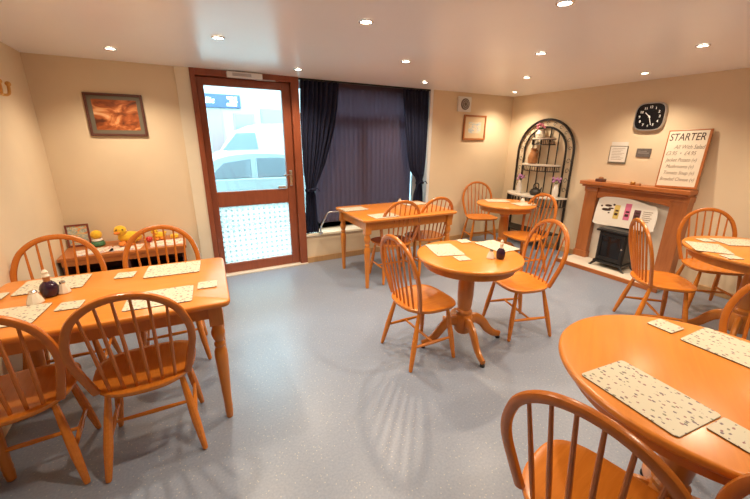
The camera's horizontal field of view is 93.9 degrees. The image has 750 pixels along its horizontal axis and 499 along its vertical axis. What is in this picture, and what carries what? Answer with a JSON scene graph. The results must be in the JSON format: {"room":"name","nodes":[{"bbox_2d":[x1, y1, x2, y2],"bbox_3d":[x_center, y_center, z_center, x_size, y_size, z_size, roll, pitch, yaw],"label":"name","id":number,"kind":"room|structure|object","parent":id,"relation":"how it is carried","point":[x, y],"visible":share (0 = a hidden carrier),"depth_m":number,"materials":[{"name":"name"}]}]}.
{"room":"cafe dining room","nodes":[
{"label":"cafe dining room","id":0,"kind":"room"},
{"bbox_2d":[0,42,68,435],"bbox_3d":[-1.399,0.281,0.485,0.100,2.145,6.800,-9,20,-27],"label":"wall","id":1,"kind":"structure","parent":0,"point":[30,209],"depth_m":2.52,"materials":[{"name":"beige paint"}]},
{"bbox_2d":[0,79,10,95],"bbox_3d":[-2.389,-1.019,2.219,0.101,0.111,0.172,-9,20,-27],"label":"wall hook","id":2,"kind":"object","parent":1,"relation":"attached to","point":[7,83],"visible":1,"depth_m":2.27,"materials":[{"name":"gold metal"}]},
{"bbox_2d":[20,52,513,260],"bbox_3d":[-0.430,-0.970,4.521,5.638,2.145,0.300,-9,20,-27],"label":"wall","id":3,"kind":"structure","parent":0,"point":[135,183],"depth_m":3.36,"materials":[{"name":"beige paint"}]},
{"bbox_2d":[81,92,147,135],"bbox_3d":[-2.335,-1.214,3.166,0.435,0.360,0.021,-9,20,-27],"label":"framed picture","id":4,"kind":"object","parent":3,"relation":"attached to","point":[108,114],"visible":1,"depth_m":3.16,"materials":[{"name":"brown wood"}]},
{"bbox_2d":[91,99,140,129],"bbox_3d":[-2.335,-1.214,3.165,0.331,0.256,0.002,-9,20,-27],"label":"print","id":5,"kind":"object","parent":4,"relation":"attached to","point":[106,114],"depth_m":3.16},
{"bbox_2d":[173,66,213,258],"bbox_3d":[-1.836,-0.698,3.616,0.125,2.145,0.018,-9,20,-27],"label":"trim","id":6,"kind":"structure","parent":3,"relation":"attached to","point":[182,78],"depth_m":3.54,"materials":[{"name":"beige paint"}]},
{"bbox_2d":[188,67,307,276],"bbox_3d":[-1.355,-0.801,3.958,1.060,2.145,0.250,-9,20,-27],"label":"door","id":7,"kind":"structure","parent":3,"relation":"in","point":[253,231],"depth_m":3.99,"materials":[{"name":"brown wood"}]},
{"bbox_2d":[226,71,274,81],"bbox_3d":[-1.254,-1.754,3.555,0.470,0.064,0.057,-9,20,-27],"label":"door closer","id":8,"kind":"structure","parent":7,"relation":"attached to","point":[230,74],"depth_m":3.51,"materials":[{"name":"white plastic"}]},
{"bbox_2d":[306,224,362,236],"bbox_3d":[-0.102,-0.336,4.893,1.868,0.027,0.325,-9,20,-27],"label":"windowsill","id":9,"kind":"structure","parent":3,"relation":"attached to","point":[349,228],"depth_m":4.60,"materials":[{"name":"beige paint"}]},
{"bbox_2d":[319,211,338,233],"bbox_3d":[-0.436,-0.350,4.393,0.545,0.296,0.137,-4,18,-13],"label":"grab rail","id":10,"kind":"object","parent":9,"relation":"on","point":[327,213],"visible":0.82,"depth_m":4.29,"materials":[{"name":"silver metal"}]},
{"bbox_2d":[298,81,415,227],"bbox_3d":[-0.184,-1.226,4.724,1.811,1.769,0.060,-9,20,-27],"label":"window","id":11,"kind":"structure","parent":3,"relation":"in","point":[412,178],"depth_m":4.88,"materials":[{"name":"white"}]},
{"bbox_2d":[315,83,409,222],"bbox_3d":[-0.123,-1.242,4.629,1.440,1.684,0.058,-9,20,-27],"label":"vertical blind","id":12,"kind":"object","parent":11,"relation":"attached to","point":[367,162],"visible":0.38,"depth_m":4.60,"materials":[{"name":"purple fabric"}]},
{"bbox_2d":[308,229,497,262],"bbox_3d":[0.629,-0.092,5.214,3.380,0.070,0.015,-9,20,-27],"label":"baseboard","id":13,"kind":"structure","parent":3,"relation":"attached to","point":[454,237],"depth_m":4.78,"materials":[{"name":"beige wood"}]},
{"bbox_2d":[422,90,433,202],"bbox_3d":[0.689,-1.321,5.049,0.044,1.772,0.297,-9,20,-27],"label":"trim","id":14,"kind":"structure","parent":3,"relation":"attached to","point":[425,187],"depth_m":4.91,"materials":[{"name":"white paint"}]},
{"bbox_2d":[457,96,471,111],"bbox_3d":[1.267,-2.050,4.942,0.240,0.200,0.044,-9,20,-27],"label":"air vent","id":15,"kind":"object","parent":3,"relation":"in","point":[464,103],"visible":1,"depth_m":4.92,"materials":[{"name":"white plastic"}]},
{"bbox_2d":[461,98,469,109],"bbox_3d":[1.273,-2.047,4.932,0.149,0.149,0.011,-9,20,-27],"label":"grille","id":16,"kind":"object","parent":15,"relation":"attached to","point":[465,102],"depth_m":4.93,"materials":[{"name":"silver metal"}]},
{"bbox_2d":[462,115,486,139],"bbox_3d":[1.464,-1.791,5.149,0.430,0.345,0.021,-9,20,-27],"label":"framed picture","id":17,"kind":"object","parent":3,"relation":"attached to","point":[474,126],"visible":1,"depth_m":5.14,"materials":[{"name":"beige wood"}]},
{"bbox_2d":[468,122,480,132],"bbox_3d":[1.465,-1.791,5.149,0.240,0.155,0.002,-9,20,-27],"label":"print","id":18,"kind":"object","parent":17,"relation":"attached to","point":[473,127],"depth_m":5.14},
{"bbox_2d":[0,233,749,498],"bbox_3d":[1.186,1.000,2.006,5.838,0.100,6.500,-9,20,-27],"label":"floor","id":19,"kind":"structure","parent":0,"point":[323,408],"depth_m":2.07,"materials":[{"name":"plastic"}]},
{"bbox_2d":[0,315,101,484],"bbox_3d":[-1.560,0.607,1.499,0.479,0.913,0.459,-10,20,-29],"label":"chair","id":20,"kind":"object","parent":19,"relation":"on","point":[24,394],"visible":0.95,"depth_m":1.51,"materials":[{"name":"brown wood"}]},
{"bbox_2d":[10,234,121,369],"bbox_3d":[-1.931,0.398,2.164,0.479,0.913,0.459,-9,20,-27],"label":"chair","id":21,"kind":"object","parent":19,"relation":"on","point":[99,351],"visible":0.34,"depth_m":2.22,"materials":[{"name":"brown wood"}]},
{"bbox_2d":[0,258,232,481],"bbox_3d":[-1.346,0.570,1.901,1.080,0.750,0.740,-8,19,-24],"label":"dining table","id":22,"kind":"object","parent":19,"relation":"on","point":[206,303],"visible":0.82,"depth_m":1.72,"materials":[{"name":"orange wood"}]},
{"bbox_2d":[0,303,51,327],"bbox_3d":[-1.611,0.295,1.508,0.285,0.004,0.210,-7,19,-22],"label":"placemat","id":23,"kind":"object","parent":22,"relation":"on","point":[30,313],"visible":0.79,"depth_m":1.56,"materials":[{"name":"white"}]},
{"bbox_2d":[26,289,44,305],"bbox_3d":[-1.602,0.221,1.645,0.065,0.064,0.065,-1,17,-6],"label":"salt shaker","id":24,"kind":"object","parent":22,"relation":"on","point":[33,298],"visible":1,"depth_m":1.63,"materials":[{"name":"white ceramic"}]},
{"bbox_2d":[39,269,58,297],"bbox_3d":[-1.600,0.163,1.711,0.074,0.136,0.073,-9,20,-27],"label":"vinegar bottle","id":25,"kind":"object","parent":22,"relation":"on","point":[48,288],"visible":1,"depth_m":1.70,"materials":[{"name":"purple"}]},
{"bbox_2d":[10,274,91,295],"bbox_3d":[-1.704,0.184,1.862,0.285,0.004,0.210,-8,19,-24],"label":"placemat","id":26,"kind":"object","parent":22,"relation":"on","point":[76,281],"visible":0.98,"depth_m":1.87,"materials":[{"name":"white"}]},
{"bbox_2d":[59,280,71,294],"bbox_3d":[-1.564,0.186,1.757,0.052,0.064,0.052,-1,17,-6],"label":"salt shaker","id":27,"kind":"object","parent":22,"relation":"on","point":[64,288],"visible":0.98,"depth_m":1.75,"materials":[{"name":"white ceramic"}]},
{"bbox_2d":[54,300,84,311],"bbox_3d":[-1.416,0.260,1.626,0.095,0.004,0.095,-7,19,-22],"label":"coaster","id":28,"kind":"object","parent":22,"relation":"on","point":[69,305],"visible":0.98,"depth_m":1.62,"materials":[{"name":"white paper"}]},
{"bbox_2d":[113,271,136,278],"bbox_3d":[-1.420,0.145,1.993,0.095,0.004,0.095,-6,18,-20],"label":"coaster","id":29,"kind":"object","parent":22,"relation":"on","point":[123,274],"visible":1,"depth_m":1.98,"materials":[{"name":"white paper"}]},
{"bbox_2d":[122,285,193,311],"bbox_3d":[-1.051,0.234,1.716,0.285,0.004,0.210,-7,19,-23],"label":"placemat","id":30,"kind":"object","parent":22,"relation":"on","point":[181,294],"visible":0.77,"depth_m":1.72,"materials":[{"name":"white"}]},
{"bbox_2d":[143,261,200,277],"bbox_3d":[-1.202,0.116,2.091,0.285,0.004,0.210,-7,19,-23],"label":"placemat","id":31,"kind":"object","parent":22,"relation":"on","point":[193,266],"visible":1,"depth_m":2.08,"materials":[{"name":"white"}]},
{"bbox_2d":[197,280,216,288],"bbox_3d":[-0.894,0.187,1.871,0.095,0.004,0.095,-7,19,-22],"label":"coaster","id":32,"kind":"object","parent":22,"relation":"on","point":[206,284],"visible":1,"depth_m":1.86,"materials":[{"name":"white paper"}]},
{"bbox_2d":[57,234,186,275],"bbox_3d":[-2.295,0.218,3.344,0.940,0.549,0.480,-9,20,-27],"label":"side table","id":33,"kind":"object","parent":19,"relation":"on","point":[113,260],"visible":0.3,"depth_m":3.21,"materials":[{"name":"red wood"}]},
{"bbox_2d":[64,223,91,247],"bbox_3d":[-2.699,-0.128,3.186,0.170,0.199,0.041,-10,20,-31],"label":"picture","id":34,"kind":"object","parent":33,"relation":"on","point":[82,231],"visible":0.72,"depth_m":3.18,"materials":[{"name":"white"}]},
{"bbox_2d":[76,246,112,256],"bbox_3d":[-2.460,0.015,3.066,0.270,0.002,0.190,-14,22,-38],"label":"sheet","id":35,"kind":"object","parent":33,"relation":"on","point":[102,249],"visible":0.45,"depth_m":3.06,"materials":[{"name":"white paper"}]},
{"bbox_2d":[90,230,105,246],"bbox_3d":[-2.546,-0.106,3.206,0.110,0.147,0.110,-9,20,-27],"label":"stacking toy","id":36,"kind":"object","parent":33,"relation":"on","point":[97,241],"visible":0.94,"depth_m":3.18,"materials":[{"name":"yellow plastic"}]},
{"bbox_2d":[108,244,143,251],"bbox_3d":[-2.249,-0.018,3.176,0.240,0.002,0.190,-6,18,-20],"label":"sheet","id":37,"kind":"object","parent":33,"relation":"on","point":[115,248],"visible":0.71,"depth_m":3.16,"materials":[{"name":"white paper"}]},
{"bbox_2d":[113,225,142,245],"bbox_3d":[-2.290,-0.141,3.267,0.236,0.180,0.200,-9,20,-27],"label":"duck","id":38,"kind":"object","parent":33,"relation":"on","point":[123,234],"visible":0.71,"depth_m":3.23},
{"bbox_2d":[81,257,183,273],"bbox_3d":[-2.296,0.204,3.342,0.850,0.020,0.425,-9,20,-27],"label":"shelf","id":39,"kind":"object","parent":33,"relation":"attached to","point":[115,266],"depth_m":3.46,"materials":[{"name":"brown wood"}]},
{"bbox_2d":[151,230,166,240],"bbox_3d":[-2.114,-0.156,3.438,0.122,0.110,0.144,17,23,42],"label":"duck","id":40,"kind":"object","parent":33,"relation":"on","point":[158,235],"visible":0.62,"depth_m":3.42},
{"bbox_2d":[150,238,182,247],"bbox_3d":[-1.978,-0.067,3.339,0.280,0.002,0.220,-10,20,-30],"label":"sheet","id":41,"kind":"object","parent":33,"relation":"on","point":[178,240],"visible":0.66,"depth_m":3.33,"materials":[{"name":"white paper"}]},
{"bbox_2d":[59,291,207,482],"bbox_3d":[-1.111,0.550,1.695,0.479,0.913,0.459,-8,19,-26],"label":"chair","id":42,"kind":"object","parent":19,"relation":"on","point":[143,369],"visible":1,"depth_m":1.57,"materials":[{"name":"brown wood"}]},
{"bbox_2d":[122,225,211,359],"bbox_3d":[-1.437,0.319,2.426,0.479,0.913,0.459,-9,20,-27],"label":"chair","id":43,"kind":"object","parent":19,"relation":"on","point":[201,327],"visible":0.41,"depth_m":2.46,"materials":[{"name":"brown wood"}]},
{"bbox_2d":[369,200,420,284],"bbox_3d":[0.203,-0.123,3.885,0.479,0.913,0.459,-7,19,-23],"label":"chair","id":44,"kind":"object","parent":19,"relation":"on","point":[376,240],"visible":0.71,"depth_m":3.77,"materials":[{"name":"brown wood"}]},
{"bbox_2d":[336,201,456,288],"bbox_3d":[0.224,-0.102,4.094,1.150,0.750,0.820,-8,19,-25],"label":"dining table","id":45,"kind":"object","parent":19,"relation":"on","point":[360,218],"visible":0.8,"depth_m":3.79,"materials":[{"name":"orange wood"}]},
{"bbox_2d":[339,206,368,211],"bbox_3d":[-0.242,-0.458,3.955,0.285,0.004,0.210,-9,20,-27],"label":"placemat","id":46,"kind":"object","parent":45,"relation":"on","point":[348,209],"visible":1,"depth_m":3.92,"materials":[{"name":"white"}]},
{"bbox_2d":[367,213,399,218],"bbox_3d":[0.088,-0.350,3.616,0.285,0.004,0.210,-9,20,-27],"label":"placemat","id":47,"kind":"object","parent":45,"relation":"on","point":[376,216],"visible":0.85,"depth_m":3.59,"materials":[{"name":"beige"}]},
{"bbox_2d":[380,234,455,371],"bbox_3d":[0.305,0.316,2.476,0.459,0.913,0.479,-8,19,-26],"label":"chair","id":48,"kind":"object","parent":19,"relation":"on","point":[420,299],"visible":1,"depth_m":2.41,"materials":[{"name":"brown wood"}]},
{"bbox_2d":[401,197,453,276],"bbox_3d":[0.607,-0.196,4.128,0.479,0.913,0.459,-8,19,-26],"label":"chair","id":49,"kind":"object","parent":19,"relation":"on","point":[424,235],"visible":0.62,"depth_m":4.00,"materials":[{"name":"brown wood"}]},
{"bbox_2d":[417,240,524,367],"bbox_3d":[0.671,0.377,2.614,0.740,0.722,0.740,-4,18,-13],"label":"pedestal table","id":50,"kind":"object","parent":19,"relation":"on","point":[480,268],"visible":0.91,"depth_m":2.47,"materials":[{"name":"brown wood"}]},
{"bbox_2d":[425,243,464,255],"bbox_3d":[0.514,0.001,2.597,0.210,0.004,0.285,-3,18,-10],"label":"placemat","id":51,"kind":"object","parent":50,"relation":"on","point":[448,249],"visible":1,"depth_m":2.59,"materials":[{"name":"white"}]},
{"bbox_2d":[453,255,471,260],"bbox_3d":[0.599,0.060,2.407,0.095,0.004,0.095,-5,18,-16],"label":"coaster","id":52,"kind":"object","parent":50,"relation":"on","point":[459,258],"visible":1,"depth_m":2.40,"materials":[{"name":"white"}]},
{"bbox_2d":[486,249,494,258],"bbox_3d":[0.798,0.029,2.410,0.051,0.064,0.051,-1,17,-6],"label":"salt shaker","id":53,"kind":"object","parent":50,"relation":"on","point":[490,255],"visible":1,"depth_m":2.40,"materials":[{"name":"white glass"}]},
{"bbox_2d":[475,240,519,251],"bbox_3d":[0.935,-0.028,2.697,0.200,0.004,0.285,-8,19,-25],"label":"placemat","id":54,"kind":"object","parent":50,"relation":"on","point":[491,244],"visible":0.77,"depth_m":2.70,"materials":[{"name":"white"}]},
{"bbox_2d":[496,240,504,259],"bbox_3d":[0.861,-0.001,2.388,0.061,0.136,0.060,-9,20,-27],"label":"vinegar bottle","id":55,"kind":"object","parent":50,"relation":"on","point":[500,254],"visible":1,"depth_m":2.37,"materials":[{"name":"black"}]},
{"bbox_2d":[460,181,497,240],"bbox_3d":[1.572,-0.535,5.236,0.479,0.913,0.459,-2,17,-6],"label":"chair","id":56,"kind":"object","parent":19,"relation":"on","point":[475,216],"visible":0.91,"depth_m":5.30,"materials":[{"name":"brown wood"}]},
{"bbox_2d":[477,199,535,264],"bbox_3d":[1.654,-0.229,4.535,0.720,0.750,0.720,15,23,39],"label":"pedestal table","id":57,"kind":"object","parent":19,"relation":"on","point":[505,209],"visible":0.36,"depth_m":4.32,"materials":[{"name":"brown wood"}]},
{"bbox_2d":[484,199,509,201],"bbox_3d":[1.593,-0.638,4.574,0.285,0.004,0.210,1,17,1],"label":"placemat","id":58,"kind":"object","parent":57,"relation":"on","point":[487,200],"visible":1,"depth_m":4.57,"materials":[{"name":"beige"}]},
{"bbox_2d":[511,202,535,205],"bbox_3d":[1.843,-0.561,4.335,0.250,0.004,0.210,-5,18,-18],"label":"placemat","id":59,"kind":"object","parent":57,"relation":"on","point":[520,203],"visible":0.98,"depth_m":4.30,"materials":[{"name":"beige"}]},
{"bbox_2d":[482,219,569,341],"bbox_3d":[1.193,0.213,2.826,0.459,0.913,0.479,-3,18,-12],"label":"chair","id":60,"kind":"object","parent":19,"relation":"on","point":[521,282],"visible":0.87,"depth_m":2.76,"materials":[{"name":"brown wood"}]},
{"bbox_2d":[503,193,557,271],"bbox_3d":[1.806,-0.205,4.183,0.459,0.913,0.479,-6,18,-20],"label":"chair","id":61,"kind":"object","parent":19,"relation":"on","point":[521,235],"visible":0.71,"depth_m":4.16,"materials":[{"name":"brown wood"}]},
{"bbox_2d":[507,118,574,249],"bbox_3d":[2.272,-0.948,5.077,0.367,1.801,0.950,-9,20,-27],"label":"rack","id":62,"kind":"object","parent":19,"relation":"on","point":[510,193],"visible":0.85,"depth_m":4.93,"materials":[{"name":"black metal"}]},
{"bbox_2d":[516,174,524,192],"bbox_3d":[2.166,-0.993,5.247,0.123,0.281,0.101,-9,20,-27],"label":"flower vase","id":63,"kind":"object","parent":62,"relation":"on","point":[519,185],"visible":1,"depth_m":5.23,"materials":[{"name":"white ceramic"}]},
{"bbox_2d":[528,148,538,163],"bbox_3d":[2.301,-1.357,5.084,0.143,0.215,0.143,5,18,16],"label":"jug","id":64,"kind":"object","parent":62,"relation":"on","point":[533,155],"visible":1,"depth_m":5.04,"materials":[{"name":"orange ceramic"}]},
{"bbox_2d":[529,183,541,195],"bbox_3d":[2.323,-0.869,5.026,0.189,0.176,0.159,2,17,6],"label":"kettle","id":65,"kind":"object","parent":62,"relation":"on","point":[534,191],"visible":0.98,"depth_m":4.99,"materials":[{"name":"black metal"}]},
{"bbox_2d":[507,190,566,199],"bbox_3d":[2.259,-0.794,5.119,0.340,0.020,0.950,-9,20,-27],"label":"shelf","id":66,"kind":"object","parent":62,"relation":"attached to","point":[526,194],"depth_m":5.03,"materials":[{"name":"white wood"}]},
{"bbox_2d":[536,123,545,137],"bbox_3d":[2.346,-1.677,4.931,0.146,0.198,0.124,1,17,3],"label":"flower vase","id":67,"kind":"object","parent":62,"relation":"on","point":[540,133],"visible":1,"depth_m":4.91,"materials":[{"name":"ceramic"}]},
{"bbox_2d":[522,163,560,166],"bbox_3d":[2.323,-1.214,5.023,0.200,0.020,0.600,-9,20,-27],"label":"shelf","id":68,"kind":"object","parent":62,"relation":"attached to","point":[523,164],"depth_m":4.94,"materials":[{"name":"beige stone"}]},
{"bbox_2d":[552,177,561,197],"bbox_3d":[2.473,-0.853,4.807,0.139,0.279,0.107,-9,20,-27],"label":"flower vase","id":69,"kind":"object","parent":62,"relation":"on","point":[555,191],"visible":1,"depth_m":4.78,"materials":[{"name":"white ceramic"}]},
{"bbox_2d":[500,390,692,498],"bbox_3d":[0.663,0.761,1.057,0.459,0.913,0.479,-13,21,-36],"label":"chair","id":70,"kind":"object","parent":19,"relation":"on","point":[558,469],"visible":1,"depth_m":0.99,"materials":[{"name":"brown wood"}]},
{"bbox_2d":[556,179,698,292],"bbox_3d":[2.843,-0.227,4.082,0.489,1.029,1.185,-9,20,-27],"label":"fireplace surround","id":71,"kind":"object","parent":19,"relation":"on","point":[672,204],"visible":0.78,"depth_m":3.94,"materials":[{"name":"red wood"}]},
{"bbox_2d":[588,226,641,273],"bbox_3d":[2.861,-0.013,4.175,0.264,0.477,0.405,-9,20,-27],"label":"electric stove","id":72,"kind":"object","parent":71,"relation":"on","point":[613,245],"visible":0.98,"depth_m":4.09,"materials":[{"name":"black metal"}]},
{"bbox_2d":[593,197,657,231],"bbox_3d":[2.917,-0.418,4.092,0.058,0.345,0.666,-9,20,-27],"label":"card","id":73,"kind":"object","parent":72,"relation":"on","point":[610,211],"visible":0.91,"depth_m":4.10,"materials":[{"name":"white paper"}]},
{"bbox_2d":[612,205,620,218],"bbox_3d":[2.871,-0.446,4.164,0.028,0.160,0.065,-9,20,-27],"label":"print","id":74,"kind":"object","parent":73,"relation":"on","point":[616,209],"depth_m":4.16,"materials":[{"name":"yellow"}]},
{"bbox_2d":[622,204,632,220],"bbox_3d":[2.928,-0.434,4.064,0.032,0.190,0.070,-9,20,-27],"label":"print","id":75,"kind":"object","parent":73,"relation":"on","point":[627,209],"depth_m":4.06,"materials":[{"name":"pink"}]},
{"bbox_2d":[632,210,640,219],"bbox_3d":[2.974,-0.381,3.981,0.023,0.131,0.072,-9,20,-27],"label":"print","id":76,"kind":"object","parent":73,"relation":"on","point":[635,213],"depth_m":3.98},
{"bbox_2d":[642,212,650,222],"bbox_3d":[3.024,-0.356,3.894,0.002,0.118,0.095,1,13,-30],"label":"print","id":77,"kind":"object","parent":73,"relation":"attached to","point":[646,216],"depth_m":3.90,"materials":[{"name":"beige paper"}]},
{"bbox_2d":[580,179,698,197],"bbox_3d":[2.962,-0.711,4.027,0.199,0.070,1.135,-9,20,-27],"label":"mantel shelf","id":78,"kind":"object","parent":71,"relation":"attached to","point":[649,190],"depth_m":3.90,"materials":[{"name":"red wood"}]},
{"bbox_2d":[655,128,713,189],"bbox_3d":[3.178,-0.930,3.615,0.094,0.599,0.383,-9,20,-27],"label":"menu board","id":79,"kind":"object","parent":71,"relation":"on","point":[685,152],"visible":1,"depth_m":3.60,"materials":[{"name":"beige"}]},
{"bbox_2d":[558,315,749,498],"bbox_3d":[1.104,0.781,1.281,0.880,0.750,0.880,11,20,30],"label":"pedestal table","id":80,"kind":"object","parent":19,"relation":"on","point":[721,384],"visible":0.52,"depth_m":1.19,"materials":[{"name":"brown wood"}]},
{"bbox_2d":[582,360,720,436],"bbox_3d":[0.837,0.445,1.083,0.210,0.004,0.285,-7,19,-22],"label":"placemat","id":81,"kind":"object","parent":80,"relation":"on","point":[678,414],"visible":1,"depth_m":1.06,"materials":[{"name":"beige paper"}]},
{"bbox_2d":[647,319,683,332],"bbox_3d":[1.230,0.323,1.483,0.095,0.004,0.095,-7,19,-23],"label":"coaster","id":82,"kind":"object","parent":80,"relation":"on","point":[664,325],"visible":1,"depth_m":1.48,"materials":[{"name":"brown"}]},
{"bbox_2d":[681,328,749,367],"bbox_3d":[1.359,0.379,1.306,0.210,0.004,0.285,-8,19,-25],"label":"placemat","id":83,"kind":"object","parent":80,"relation":"on","point":[736,350],"visible":1,"depth_m":1.34,"materials":[{"name":"beige paper"}]},
{"bbox_2d":[707,417,749,452],"bbox_3d":[0.963,0.493,0.931,0.095,0.004,0.095,-7,19,-23],"label":"coaster","id":84,"kind":"object","parent":80,"relation":"on","point":[725,428],"visible":1,"depth_m":0.94,"materials":[{"name":"beige paper"}]},
{"bbox_2d":[612,218,697,322],"bbox_3d":[2.312,0.209,2.865,0.459,0.913,0.479,6,18,17],"label":"chair","id":85,"kind":"object","parent":19,"relation":"on","point":[661,280],"visible":0.95,"depth_m":2.81,"materials":[{"name":"brown wood"}]},
{"bbox_2d":[676,208,744,308],"bbox_3d":[3.087,0.105,3.216,0.479,0.913,0.459,4,18,13],"label":"chair","id":86,"kind":"object","parent":19,"relation":"on","point":[692,263],"visible":0.66,"depth_m":3.27,"materials":[{"name":"brown wood"}]},
{"bbox_2d":[679,236,749,335],"bbox_3d":[2.788,0.374,2.626,0.900,0.750,0.900,-13,22,-37],"label":"pedestal table","id":87,"kind":"object","parent":19,"relation":"on","point":[738,317],"visible":0.73,"depth_m":2.60,"materials":[{"name":"brown wood"}]},
{"bbox_2d":[685,241,734,254],"bbox_3d":[2.469,-0.015,2.596,0.210,0.004,0.285,9,19,25],"label":"placemat","id":88,"kind":"object","parent":87,"relation":"on","point":[698,246],"visible":1,"depth_m":2.58,"materials":[{"name":"beige paper"}]},
{"bbox_2d":[709,238,749,245],"bbox_3d":[2.836,-0.055,2.733,0.285,0.004,0.210,2,17,6],"label":"placemat","id":89,"kind":"object","parent":87,"relation":"on","point":[731,242],"visible":1,"depth_m":2.75,"materials":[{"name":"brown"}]},
{"bbox_2d":[719,254,743,259],"bbox_3d":[2.426,0.051,2.383,0.095,0.004,0.095,2,17,4],"label":"coaster","id":90,"kind":"object","parent":87,"relation":"on","point":[723,255],"visible":1,"depth_m":2.38,"materials":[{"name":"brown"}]},
{"bbox_2d":[715,472,749,498],"bbox_3d":[1.086,0.847,0.791,0.459,0.913,0.479,-9,20,-27],"label":"chair","id":91,"kind":"object","parent":19,"relation":"on","point":[739,487],"visible":1,"depth_m":0.79,"materials":[{"name":"brown wood"}]},
{"bbox_2d":[718,283,749,338],"bbox_3d":[1.802,0.602,1.592,0.459,0.913,0.479,-12,21,-35],"label":"chair","id":92,"kind":"object","parent":19,"relation":"on","point":[727,310],"visible":0.24,"depth_m":1.77,"materials":[{"name":"brown wood"}]},
{"bbox_2d":[0,0,749,96],"bbox_3d":[1.082,-1.209,1.548,5.838,0.100,7.000,-9,20,-27],"label":"ceiling","id":93,"kind":"structure","parent":0,"point":[488,47],"depth_m":2.32,"materials":[{"name":"white paint"}]},
{"bbox_2d":[298,78,430,90],"bbox_3d":[-0.060,-2.000,4.261,1.800,0.016,0.045,-9,20,-27],"label":"track","id":94,"kind":"object","parent":93,"relation":"attached to","point":[318,80],"visible":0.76,"depth_m":4.19,"materials":[{"name":"black metal"}]},
{"bbox_2d":[300,80,338,233],"bbox_3d":[-0.633,-1.068,4.212,0.488,1.744,0.133,-9,20,-27],"label":"curtain","id":95,"kind":"object","parent":94,"relation":"hanging from","point":[318,100],"visible":0.99,"depth_m":4.11,"materials":[{"name":"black fabric"}]},
{"bbox_2d":[403,89,428,201],"bbox_3d":[0.543,-1.250,4.825,0.429,1.745,0.133,-9,20,-27],"label":"curtain","id":96,"kind":"object","parent":94,"relation":"hanging from","point":[416,102],"visible":0.93,"depth_m":4.74,"materials":[{"name":"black fabric"}]},
{"bbox_2d":[359,19,372,24],"bbox_3d":[-0.051,-1.300,2.002,0.086,0.009,0.086,-9,20,-27],"label":"recessed light","id":97,"kind":"object","parent":93,"relation":"in","point":[361,21],"visible":1,"depth_m":2.00,"materials":[{"name":"beige"}]},
{"bbox_2d":[555,0,574,6],"bbox_3d":[0.928,-1.202,1.710,0.086,0.009,0.086,-9,20,-27],"label":"recessed light","id":98,"kind":"object","parent":93,"relation":"in","point":[562,3],"visible":1,"depth_m":1.71,"materials":[{"name":"beige"}]},
{"bbox_2d":[502,68,749,293],"bbox_3d":[3.643,-0.502,3.111,0.100,2.145,6.800,-9,20,-27],"label":"wall","id":99,"kind":"structure","parent":0,"point":[597,117],"depth_m":3.98,"materials":[{"name":"beige paint"}]},
{"bbox_2d":[532,241,572,253],"bbox_3d":[2.431,-0.143,5.419,0.015,0.070,1.334,-9,20,-27],"label":"baseboard","id":100,"kind":"structure","parent":99,"relation":"attached to","point":[547,243],"depth_m":5.10,"materials":[{"name":"beige wood"}]},
{"bbox_2d":[608,142,628,163],"bbox_3d":[2.912,-1.156,4.192,0.014,0.250,0.200,-9,20,-27],"label":"notice sheet","id":101,"kind":"object","parent":99,"relation":"attached to","point":[618,153],"visible":1,"depth_m":4.18,"materials":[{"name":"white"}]},
{"bbox_2d":[611,148,624,159],"bbox_3d":[2.907,-1.144,4.192,0.001,0.130,0.140,-9,20,-27],"label":"print","id":102,"kind":"object","parent":101,"relation":"attached to","point":[616,153],"depth_m":4.19,"materials":[{"name":"beige paper"}]},
{"bbox_2d":[635,148,651,156],"bbox_3d":[3.041,-1.095,3.966,0.012,0.094,0.146,-9,20,-27],"label":"wall plaque","id":103,"kind":"object","parent":99,"relation":"attached to","point":[641,152],"visible":1,"depth_m":3.96,"materials":[{"name":"silver metal"}]},
{"bbox_2d":[633,102,667,130],"bbox_3d":[3.026,-1.460,3.852,0.042,0.296,0.302,-9,20,-27],"label":"wall clock","id":104,"kind":"object","parent":99,"relation":"attached to","point":[651,116],"visible":1,"depth_m":3.83,"materials":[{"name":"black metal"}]},
{"bbox_2d":[691,282,733,299],"bbox_3d":[4.259,0.869,2.212,0.015,0.070,3.780,-9,20,-27],"label":"baseboard","id":105,"kind":"structure","parent":99,"relation":"attached to","point":[701,287],"depth_m":3.57,"materials":[{"name":"beige wood"}]},
{"label":"outside","id":106,"kind":"structure","parent":0,"visible":0},
{"bbox_3d":[-2.911,-3.768,17.573,40.000,0.190,25.780,-9,20,-27],"label":"ground","id":107,"kind":"structure","parent":106,"visible":0},
{"bbox_2d":[203,85,300,153],"bbox_3d":[-3.209,-6.784,15.061,22.000,7.060,6.110,-9,20,-27],"label":"building","id":108,"kind":"structure","parent":107,"relation":"on","point":[229,109],"depth_m":11.49,"materials":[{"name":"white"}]},
{"bbox_2d":[213,124,302,155],"bbox_3d":[-2.151,-2.616,10.122,5.400,2.046,1.800,-9,20,-27],"label":"delivery van","id":109,"kind":"object","parent":107,"relation":"on","point":[256,137],"visible":0.15,"depth_m":8.73,"materials":[{"name":"grey paint"}]},
{"bbox_2d":[212,151,305,212],"bbox_3d":[-2.141,-1.193,6.758,4.150,1.330,1.650,-9,20,-27],"label":"estate car","id":110,"kind":"object","parent":107,"relation":"on","point":[234,170],"visible":0.27,"depth_m":5.87,"materials":[{"name":"silver metal"}]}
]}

